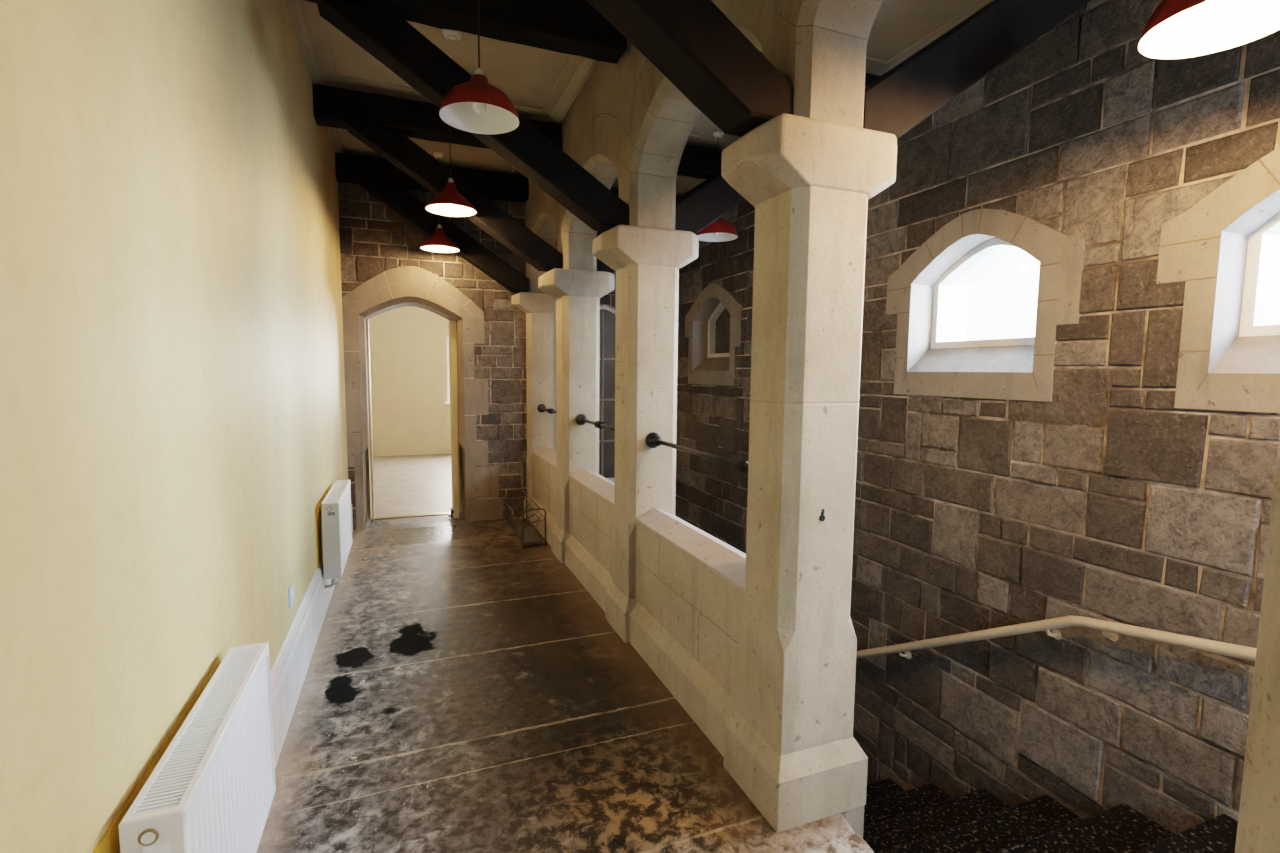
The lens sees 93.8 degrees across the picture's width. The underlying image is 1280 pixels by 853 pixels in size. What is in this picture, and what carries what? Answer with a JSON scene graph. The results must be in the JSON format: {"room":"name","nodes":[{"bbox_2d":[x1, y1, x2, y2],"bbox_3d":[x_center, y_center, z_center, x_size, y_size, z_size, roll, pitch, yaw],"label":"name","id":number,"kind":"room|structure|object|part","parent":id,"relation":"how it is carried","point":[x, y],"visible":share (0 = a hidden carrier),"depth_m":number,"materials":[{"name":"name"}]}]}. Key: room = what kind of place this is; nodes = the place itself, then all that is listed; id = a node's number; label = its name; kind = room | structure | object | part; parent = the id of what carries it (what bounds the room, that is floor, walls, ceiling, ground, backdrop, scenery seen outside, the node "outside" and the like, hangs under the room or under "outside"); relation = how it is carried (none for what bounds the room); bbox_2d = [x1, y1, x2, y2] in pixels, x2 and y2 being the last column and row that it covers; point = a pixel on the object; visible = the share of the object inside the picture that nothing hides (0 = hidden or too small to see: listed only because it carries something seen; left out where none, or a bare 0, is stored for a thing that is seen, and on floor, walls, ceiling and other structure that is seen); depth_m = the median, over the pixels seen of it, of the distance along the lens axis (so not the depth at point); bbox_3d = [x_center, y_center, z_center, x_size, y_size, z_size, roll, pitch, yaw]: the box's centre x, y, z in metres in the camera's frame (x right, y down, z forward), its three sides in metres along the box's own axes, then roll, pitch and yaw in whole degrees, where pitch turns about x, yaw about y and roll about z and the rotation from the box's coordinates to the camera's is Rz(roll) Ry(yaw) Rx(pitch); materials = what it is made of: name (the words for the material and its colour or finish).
{"room":"hallway","nodes":[
{"label":"hallway","id":0,"kind":"room"},
{"bbox_2d":[0,0,347,852],"bbox_3d":[-1.409,-0.432,1.887,0.200,3.490,8.000,-1,6,-21],"label":"wall","id":1,"kind":"structure","parent":0,"point":[173,430],"depth_m":1.27,"materials":[{"name":"beige paint"}]},
{"bbox_2d":[118,642,275,852],"bbox_3d":[-1.017,0.932,1.421,0.124,0.537,0.736,-1,6,-21],"label":"radiator","id":2,"kind":"object","parent":1,"relation":"attached to","point":[212,789],"visible":1,"depth_m":1.34,"materials":[{"name":"white metal"}]},
{"bbox_3d":[-0.873,0.926,1.090,0.094,0.461,0.008,-1,6,-21],"label":"panel","id":3,"kind":"part","parent":2,"relation":"part of","materials":[{"name":"white metal"}]},
{"bbox_3d":[-0.966,0.895,1.440,0.013,0.455,0.709,-1,6,-21],"label":"panel","id":4,"kind":"part","parent":2,"relation":"part of","materials":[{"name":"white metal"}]},
{"bbox_3d":[-1.135,0.862,1.761,0.094,0.461,0.008,-1,6,-21],"label":"panel","id":5,"kind":"part","parent":2,"relation":"part of","materials":[{"name":"white metal"}]},
{"bbox_2d":[93,484,331,852],"bbox_3d":[-1.580,0.782,2.690,0.004,0.422,3.542,-1,6,-21],"label":"trim","id":6,"kind":"structure","parent":1,"relation":"attached to","point":[109,843],"depth_m":1.26,"materials":[{"name":"paint"}]},
{"bbox_2d":[288,583,293,607],"bbox_3d":[-1.603,0.777,2.757,0.010,0.090,0.090,-1,6,-21],"label":"socket plate","id":7,"kind":"object","parent":1,"relation":"attached to","point":[291,588],"visible":1,"depth_m":2.74,"materials":[{"name":"white plastic"}]},
{"bbox_2d":[270,503,352,767],"bbox_3d":[-1.297,1.149,2.017,0.026,0.320,7.680,-1,6,-21],"label":"baseboard","id":8,"kind":"structure","parent":1,"relation":"attached to","point":[288,672],"depth_m":2.75,"materials":[{"name":"white wood"}]},
{"bbox_2d":[319,480,352,587],"bbox_3d":[-2.013,0.690,3.970,0.124,0.537,0.832,-1,6,-21],"label":"radiator","id":9,"kind":"object","parent":1,"relation":"attached to","point":[335,516],"visible":0.99,"depth_m":3.63,"materials":[{"name":"white metal"}]},
{"bbox_3d":[-1.852,0.688,3.595,0.094,0.461,0.008,-1,6,-21],"label":"panel","id":10,"kind":"part","parent":9,"relation":"part of","materials":[{"name":"white metal"}]},
{"bbox_2d":[321,480,349,503],"bbox_3d":[-1.998,0.426,3.954,0.092,0.007,0.810,-1,6,-21],"label":"grille","id":11,"kind":"object","parent":9,"relation":"attached to","point":[339,489],"depth_m":3.90,"materials":[{"name":"white metal"}]},
{"bbox_3d":[-1.962,0.652,3.990,0.013,0.455,0.804,-1,6,-21],"label":"panel","id":12,"kind":"part","parent":9,"relation":"part of","materials":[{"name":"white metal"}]},
{"bbox_2d":[312,84,562,149],"bbox_3d":[-1.379,-2.146,4.258,1.650,0.208,0.178,-1,6,-21],"label":"tie beam","id":13,"kind":"structure","parent":1,"relation":"attached to","point":[334,107],"depth_m":4.06,"materials":[{"name":"black wood"}]},
{"bbox_2d":[285,0,598,175],"bbox_3d":[-0.510,-2.057,2.019,1.650,0.060,7.680,-1,6,-21],"label":"trim","id":14,"kind":"structure","parent":1,"relation":"attached to","point":[295,9],"depth_m":3.75,"materials":[{"name":"wood"}]},
{"bbox_2d":[305,0,626,63],"bbox_3d":[-0.846,-2.011,2.836,1.608,0.208,0.178,-1,6,-21],"label":"tie beam","id":15,"kind":"structure","parent":1,"relation":"attached to","point":[573,27],"depth_m":2.90,"materials":[{"name":"black wood"}]},
{"bbox_2d":[369,306,450,456],"bbox_3d":[-3.817,-1.004,10.593,3.800,3.000,0.200,-1,6,-21],"label":"wall","id":16,"kind":"structure","parent":0,"point":[411,416],"depth_m":10.43,"materials":[{"name":"beige paint"}]},
{"bbox_2d":[445,336,449,404],"bbox_3d":[-2.957,-1.009,10.837,1.120,1.220,0.170,-1,6,-21],"label":"window","id":17,"kind":"structure","parent":16,"relation":"in","point":[447,337],"depth_m":10.69,"materials":[{"name":"white paint"}]},
{"bbox_2d":[365,442,462,518],"bbox_3d":[-2.096,-0.586,6.188,4.200,3.000,0.095,-1,6,-21],"label":"wall","id":18,"kind":"structure","parent":0,"point":[459,445],"depth_m":6.03,"materials":[{"name":"beige paint"}]},
{"bbox_2d":[338,182,556,529],"bbox_3d":[-1.847,-0.760,5.977,2.000,3.390,0.437,-1,6,-21],"label":"wall","id":19,"kind":"structure","parent":0,"point":[375,239],"depth_m":5.84,"materials":[{"name":"stone"}]},
{"bbox_2d":[342,266,502,529],"bbox_3d":[-2.149,-0.290,5.916,1.480,2.460,0.454,-1,6,-21],"label":"door frame","id":20,"kind":"structure","parent":19,"relation":"in","point":[402,286],"depth_m":5.79,"materials":[{"name":"beige stone"}]},
{"bbox_3d":[-2.257,-0.059,5.989,0.820,1.985,0.280,-1,6,-21],"label":"frame","id":21,"kind":"part","parent":20,"relation":"part of","materials":[{"name":"beige wood"}]},
{"bbox_2d":[335,153,528,201],"bbox_3d":[-1.860,-2.263,5.487,1.650,0.208,0.178,-1,6,-21],"label":"tie beam","id":22,"kind":"structure","parent":19,"relation":"attached to","point":[350,168],"depth_m":5.34,"materials":[{"name":"black wood"}]},
{"bbox_2d":[610,187,680,199],"bbox_3d":[-0.146,-2.307,6.153,1.476,0.209,0.178,-1,6,-21],"label":"tie beam","id":23,"kind":"structure","parent":19,"relation":"attached to","point":[615,191],"depth_m":6.02,"materials":[{"name":"black wood"}]},
{"bbox_2d":[256,454,873,852],"bbox_3d":[-1.103,1.133,4.851,4.600,0.160,13.000,-1,6,-21],"label":"floor","id":24,"kind":"structure","parent":0,"point":[463,690],"depth_m":2.55,"materials":[{"name":"grey stone"}]},
{"bbox_2d":[506,489,545,548],"bbox_3d":[-1.052,0.826,5.488,0.203,0.336,0.873,-1,6,-21],"label":"wire rack","id":25,"kind":"object","parent":24,"relation":"on","point":[524,530],"visible":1,"depth_m":5.37,"materials":[{"name":"grey metal"}]},
{"bbox_2d":[508,519,542,543],"bbox_3d":[-1.060,0.956,5.497,0.164,0.008,0.800,-1,6,-21],"label":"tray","id":26,"kind":"object","parent":25,"relation":"on","point":[530,536],"depth_m":5.42,"materials":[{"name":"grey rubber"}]},
{"bbox_2d":[511,292,555,519],"bbox_3d":[-1.006,-0.199,6.081,0.582,2.270,0.179,-1,6,-21],"label":"stone pier","id":27,"kind":"object","parent":24,"relation":"on","point":[539,308],"visible":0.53,"depth_m":6.00,"materials":[{"name":"stone"}]},
{"bbox_2d":[360,181,528,291],"bbox_3d":[-1.784,-1.734,5.589,1.463,0.858,0.178,-1,6,-21],"label":"diagonal brace","id":28,"kind":"object","parent":27,"relation":"on","point":[398,199],"visible":0.89,"depth_m":5.52,"materials":[{"name":"black wood"}]},
{"bbox_2d":[529,446,555,545],"bbox_3d":[-0.788,0.618,5.552,0.280,0.744,1.175,-1,6,-21],"label":"stone parapet","id":29,"kind":"object","parent":24,"relation":"on","point":[543,458],"visible":0.5,"depth_m":5.53,"materials":[{"name":"stone"}]},
{"bbox_3d":[-0.770,0.532,5.551,0.223,0.455,1.175,-1,6,-21],"label":"panel","id":30,"kind":"part","parent":29,"relation":"part of","materials":[{"name":"stone"}]},
{"bbox_2d":[538,268,614,563],"bbox_3d":[-0.508,-0.078,4.806,0.575,2.270,0.360,-1,6,-21],"label":"stone pier","id":31,"kind":"object","parent":24,"relation":"on","point":[577,294],"visible":0.82,"depth_m":4.65,"materials":[{"name":"stone"}]},
{"bbox_2d":[346,122,562,271],"bbox_3d":[-1.298,-1.615,4.346,1.463,0.858,0.178,-1,6,-21],"label":"diagonal brace","id":32,"kind":"object","parent":31,"relation":"on","point":[398,149],"visible":0.93,"depth_m":4.27,"materials":[{"name":"black wood"}]},
{"bbox_2d":[537,404,555,413],"bbox_3d":[-0.779,-0.132,5.485,0.088,0.088,1.175,-1,6,-21],"label":"rod","id":33,"kind":"object","parent":31,"relation":"attached to","point":[541,408],"visible":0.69,"depth_m":5.94,"materials":[{"name":"black metal"}]},
{"bbox_2d":[597,177,714,272],"bbox_3d":[0.263,-1.656,4.952,1.340,0.858,0.177,-1,6,-21],"label":"diagonal brace","id":34,"kind":"object","parent":31,"relation":"on","point":[601,266],"visible":0.09,"depth_m":4.73,"materials":[{"name":"black wood"}]},
{"bbox_2d":[565,468,613,611],"bbox_3d":[-0.257,0.747,4.193,0.280,0.744,1.175,-1,6,-21],"label":"stone parapet","id":35,"kind":"object","parent":24,"relation":"on","point":[588,546],"visible":0.58,"depth_m":4.13,"materials":[{"name":"stone"}]},
{"bbox_3d":[-0.239,0.661,4.192,0.223,0.455,1.175,-1,6,-21],"label":"panel","id":36,"kind":"part","parent":35,"relation":"part of","materials":[{"name":"stone"}]},
{"bbox_2d":[592,224,698,642],"bbox_3d":[0.023,0.051,3.447,0.575,2.270,0.360,-1,6,-21],"label":"stone pier","id":37,"kind":"object","parent":24,"relation":"on","point":[647,262],"visible":0.79,"depth_m":3.30,"materials":[{"name":"stone"}]},
{"bbox_2d":[316,0,628,231],"bbox_3d":[-0.767,-1.486,2.986,1.463,0.858,0.178,-1,6,-21],"label":"diagonal brace","id":38,"kind":"object","parent":37,"relation":"on","point":[384,35],"visible":0.81,"depth_m":2.91,"materials":[{"name":"black wood"}]},
{"bbox_2d":[575,414,614,430],"bbox_3d":[-0.248,-0.003,4.125,0.088,0.088,1.175,-1,6,-21],"label":"rod","id":39,"kind":"object","parent":37,"relation":"attached to","point":[581,419],"visible":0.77,"depth_m":4.37,"materials":[{"name":"black metal"}]},
{"bbox_3d":[-0.248,-0.003,4.125,0.023,0.022,1.135,-1,6,-21],"label":"rod","id":40,"kind":"part","parent":39,"relation":"part of","materials":[{"name":"black paint"}]},
{"bbox_2d":[675,174,745,233],"bbox_3d":[0.794,-1.527,3.593,1.340,0.858,0.178,-1,6,-21],"label":"diagonal brace","id":41,"kind":"object","parent":37,"relation":"on","point":[714,199],"visible":0.26,"depth_m":3.37,"materials":[{"name":"black wood"}]},
{"bbox_2d":[629,508,745,756],"bbox_3d":[0.275,0.876,2.834,0.280,0.744,1.175,-1,6,-21],"label":"stone parapet","id":42,"kind":"object","parent":24,"relation":"on","point":[690,592],"visible":0.62,"depth_m":2.69,"materials":[{"name":"stone"}]},
{"bbox_3d":[0.292,0.791,2.833,0.223,0.455,1.175,-1,6,-21],"label":"panel","id":43,"kind":"part","parent":42,"relation":"part of","materials":[{"name":"stone"}]},
{"bbox_2d":[721,113,896,832],"bbox_3d":[0.554,0.181,2.088,0.575,2.270,0.360,-1,6,-21],"label":"stone pier","id":44,"kind":"object","parent":24,"relation":"on","point":[790,745],"visible":1,"depth_m":1.96,"materials":[{"name":"stone"}]},
{"bbox_2d":[586,0,793,136],"bbox_3d":[-0.236,-1.357,1.628,1.463,0.858,0.176,-1,6,-21],"label":"diagonal brace","id":45,"kind":"object","parent":44,"relation":"on","point":[694,44],"visible":0.9,"depth_m":1.76,"materials":[{"name":"brown wood"}]},
{"bbox_2d":[645,432,747,472],"bbox_3d":[0.283,0.127,2.766,0.088,0.088,1.175,-1,6,-21],"label":"rod","id":46,"kind":"object","parent":44,"relation":"attached to","point":[653,440],"visible":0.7,"depth_m":2.76,"materials":[{"name":"black metal"}]},
{"bbox_3d":[0.283,0.127,2.766,0.023,0.022,1.135,-1,6,-21],"label":"rod","id":47,"kind":"part","parent":46,"relation":"part of","materials":[{"name":"black paint"}]},
{"bbox_2d":[863,0,1090,138],"bbox_3d":[1.325,-1.397,2.233,1.340,0.858,0.178,-1,6,-21],"label":"diagonal brace","id":48,"kind":"object","parent":44,"relation":"on","point":[897,101],"visible":0.82,"depth_m":2.06,"materials":[{"name":"black wood"}]},
{"bbox_2d":[1235,434,1279,852],"bbox_3d":[1.062,0.304,0.789,0.575,2.270,0.360,-1,6,-21],"label":"stone pier","id":49,"kind":"object","parent":24,"relation":"on","point":[1258,828],"visible":1,"depth_m":0.86,"materials":[{"name":"stone"}]},
{"bbox_2d":[597,231,615,481],"bbox_3d":[-0.379,0.768,6.997,1.520,6.590,0.317,-1,6,-21],"label":"wall","id":50,"kind":"structure","parent":0,"point":[609,300],"depth_m":6.64,"materials":[{"name":"stone"}]},
{"bbox_2d":[599,306,614,480],"bbox_3d":[-0.428,-0.357,6.772,0.860,1.990,0.060,-1,6,-21],"label":"window","id":51,"kind":"structure","parent":50,"relation":"in","point":[607,315],"depth_m":6.79,"materials":[{"name":"glass"}]},
{"bbox_2d":[301,0,992,195],"bbox_3d":[0.333,-2.179,2.563,4.020,0.100,8.300,-1,6,-21],"label":"ceiling","id":52,"kind":"structure","parent":0,"point":[527,75],"depth_m":3.70,"materials":[{"name":"beige paint"}]},
{"bbox_2d":[420,152,459,252],"bbox_3d":[-1.778,-1.988,5.303,0.335,0.820,0.335,-1,6,-21],"label":"pendant lamp","id":53,"kind":"object","parent":52,"relation":"hanging from","point":[438,242],"visible":1,"depth_m":5.28,"materials":[{"name":"red metal"}]},
{"bbox_3d":[-1.781,-1.670,5.332,0.335,0.181,0.335,-1,6,-21],"label":"lamp shade","id":54,"kind":"part","parent":53,"relation":"part of","materials":[{"name":"red metal"}]},
{"bbox_2d":[425,125,476,216],"bbox_3d":[-1.304,-1.890,4.118,0.340,0.790,0.340,-1,6,-21],"label":"pendant lamp","id":55,"kind":"object","parent":52,"relation":"hanging from","point":[449,202],"visible":0.95,"depth_m":4.12,"materials":[{"name":"red metal"}]},
{"bbox_3d":[-1.303,-1.986,4.109,0.006,0.556,0.006,-4,7,-44],"label":"cord","id":56,"kind":"part","parent":55,"relation":"part of","materials":[{"name":"black plastic"}]},
{"bbox_3d":[-1.307,-1.588,4.145,0.340,0.184,0.340,-1,6,-21],"label":"lamp shade","id":57,"kind":"part","parent":55,"relation":"part of","materials":[{"name":"red metal"}]},
{"bbox_2d":[442,29,462,40],"bbox_3d":[-1.053,-2.199,3.367,0.110,0.034,0.110,-1,6,-21],"label":"smoke detector","id":58,"kind":"object","parent":52,"relation":"attached to","point":[452,35],"visible":0.94,"depth_m":3.35,"materials":[{"name":"white paint"}]},
{"bbox_2d":[439,0,518,133],"bbox_3d":[-0.710,-1.757,2.638,0.345,0.775,0.345,-1,6,-21],"label":"pendant lamp","id":59,"kind":"object","parent":52,"relation":"hanging from","point":[477,106],"visible":1,"depth_m":2.67,"materials":[{"name":"red metal"}]},
{"bbox_3d":[-0.709,-1.851,2.629,0.006,0.546,0.006,-4,7,-44],"label":"cord","id":60,"kind":"part","parent":59,"relation":"part of","materials":[{"name":"black plastic"}]},
{"bbox_3d":[-0.713,-1.460,2.665,0.345,0.179,0.345,-1,6,-21],"label":"lamp shade","id":61,"kind":"part","parent":59,"relation":"part of","materials":[{"name":"red metal"}]},
{"bbox_3d":[-0.713,-1.438,2.667,0.060,0.088,0.060,-1,6,-21],"label":"bulb","id":62,"kind":"part","parent":59,"relation":"part of","materials":[{"name":"white glass"}]},
{"bbox_2d":[696,132,737,241],"bbox_3d":[0.619,-1.927,4.801,0.345,0.805,0.345,-1,6,-21],"label":"pendant lamp","id":63,"kind":"object","parent":52,"relation":"hanging from","point":[720,230],"visible":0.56,"depth_m":4.75,"materials":[{"name":"red metal"}]},
{"bbox_3d":[0.616,-1.615,4.829,0.345,0.179,0.345,-1,6,-21],"label":"lamp shade","id":64,"kind":"part","parent":63,"relation":"part of","materials":[{"name":"red metal"}]},
{"bbox_3d":[0.619,-2.021,4.792,0.006,0.576,0.006,1,5,1],"label":"cord","id":65,"kind":"part","parent":63,"relation":"part of","materials":[{"name":"black plastic"}]},
{"bbox_2d":[1138,0,1279,58],"bbox_3d":[1.533,-1.536,1.531,0.340,0.970,0.340,-1,6,-21],"label":"pendant lamp","id":66,"kind":"object","parent":52,"relation":"hanging from","point":[1176,29],"visible":1,"depth_m":1.67,"materials":[{"name":"red metal"}]},
{"bbox_3d":[1.530,-1.141,1.567,0.340,0.177,0.340,-1,6,-21],"label":"lamp shade","id":67,"kind":"part","parent":66,"relation":"part of","materials":[{"name":"red metal"}]},
{"bbox_3d":[1.529,-1.120,1.569,0.060,0.088,0.060,-1,6,-21],"label":"bulb","id":68,"kind":"part","parent":66,"relation":"part of","materials":[{"name":"white glass"}]},
{"bbox_2d":[525,0,882,292],"bbox_3d":[0.287,-1.576,2.665,0.271,1.120,7.240,-1,6,-21],"label":"wall","id":69,"kind":"structure","parent":0,"point":[628,121],"depth_m":3.04,"materials":[{"name":"stone"}]},
{"bbox_2d":[313,0,993,195],"bbox_3d":[-0.028,-2.193,3.243,3.200,0.024,5.555,-1,6,-21],"label":"trim","id":70,"kind":"structure","parent":69,"relation":"attached to","point":[321,21],"depth_m":3.81,"materials":[{"name":"wood"}]},
{"bbox_2d":[677,144,722,178],"bbox_3d":[0.334,-2.190,4.924,1.476,0.209,0.178,-1,6,-21],"label":"tie beam","id":71,"kind":"structure","parent":69,"relation":"attached to","point":[700,162],"depth_m":4.91,"materials":[{"name":"black wood"}]},
{"bbox_2d":[761,52,879,85],"bbox_3d":[0.865,-2.060,3.564,1.476,0.209,0.178,-1,6,-21],"label":"tie beam","id":72,"kind":"structure","parent":69,"relation":"attached to","point":[869,78],"depth_m":3.68,"materials":[{"name":"brown wood"}]},
{"bbox_2d":[845,805,863,838],"bbox_3d":[-0.159,2.704,4.487,0.100,3.195,4.875,-1,6,-21],"label":"wall","id":73,"kind":"structure","parent":0,"point":[854,817],"depth_m":2.09,"materials":[{"name":"stone"}]},
{"bbox_2d":[863,778,1237,852],"bbox_3d":[0.632,2.740,4.420,1.555,2.909,5.580,-1,6,-21],"label":"staircase","id":74,"kind":"structure","parent":73,"relation":"attached to","point":[922,819],"depth_m":2.71,"materials":[{"name":"carpet"}]},
{"bbox_2d":[675,0,1279,833],"bbox_3d":[2.007,1.112,3.477,0.437,6.590,8.200,-1,6,-21],"label":"wall","id":75,"kind":"structure","parent":0,"point":[1106,499],"depth_m":2.81,"materials":[{"name":"stone"}]},
{"bbox_2d":[685,283,741,385],"bbox_3d":[0.927,-0.939,6.168,0.463,1.015,1.200,-1,6,-21],"label":"window","id":76,"kind":"structure","parent":75,"relation":"in","point":[713,321],"depth_m":6.31,"materials":[{"name":"grey stone"}]},
{"bbox_3d":[0.929,-1.015,6.162,0.100,0.607,0.810,-1,6,-21],"label":"frame","id":77,"kind":"part","parent":76,"relation":"part of","materials":[{"name":"white paint"}]},
{"bbox_3d":[0.955,-1.015,6.172,0.005,0.517,0.720,-1,6,-21],"label":"pane","id":78,"kind":"part","parent":76,"relation":"part of","materials":[{"name":"clear glass"}]},
{"bbox_2d":[886,208,1084,401],"bbox_3d":[2.014,-0.674,3.385,0.463,1.015,1.200,-1,6,-21],"label":"window","id":79,"kind":"structure","parent":75,"relation":"in","point":[928,294],"depth_m":3.38,"materials":[{"name":"grey stone"}]},
{"bbox_3d":[2.017,-0.750,3.379,0.100,0.607,0.810,-1,6,-21],"label":"frame","id":80,"kind":"part","parent":79,"relation":"part of","materials":[{"name":"white paint"}]},
{"bbox_2d":[856,615,1256,660],"bbox_3d":[1.610,1.672,3.837,0.102,2.364,4.966,-1,6,-21],"label":"handrail","id":81,"kind":"object","parent":75,"relation":"attached to","point":[1113,629],"visible":0.66,"depth_m":2.72,"materials":[{"name":"beige wood"}]},
{"bbox_2d":[1156,147,1279,412],"bbox_3d":[2.558,-0.542,1.994,0.463,1.015,1.200,-1,6,-21],"label":"window","id":82,"kind":"structure","parent":75,"relation":"in","point":[1225,248],"depth_m":2.31,"materials":[{"name":"grey stone"}]},
{"bbox_3d":[2.560,-0.618,1.987,0.100,0.607,0.810,-1,6,-21],"label":"frame","id":83,"kind":"part","parent":82,"relation":"part of","materials":[{"name":"white paint"}]}
]}

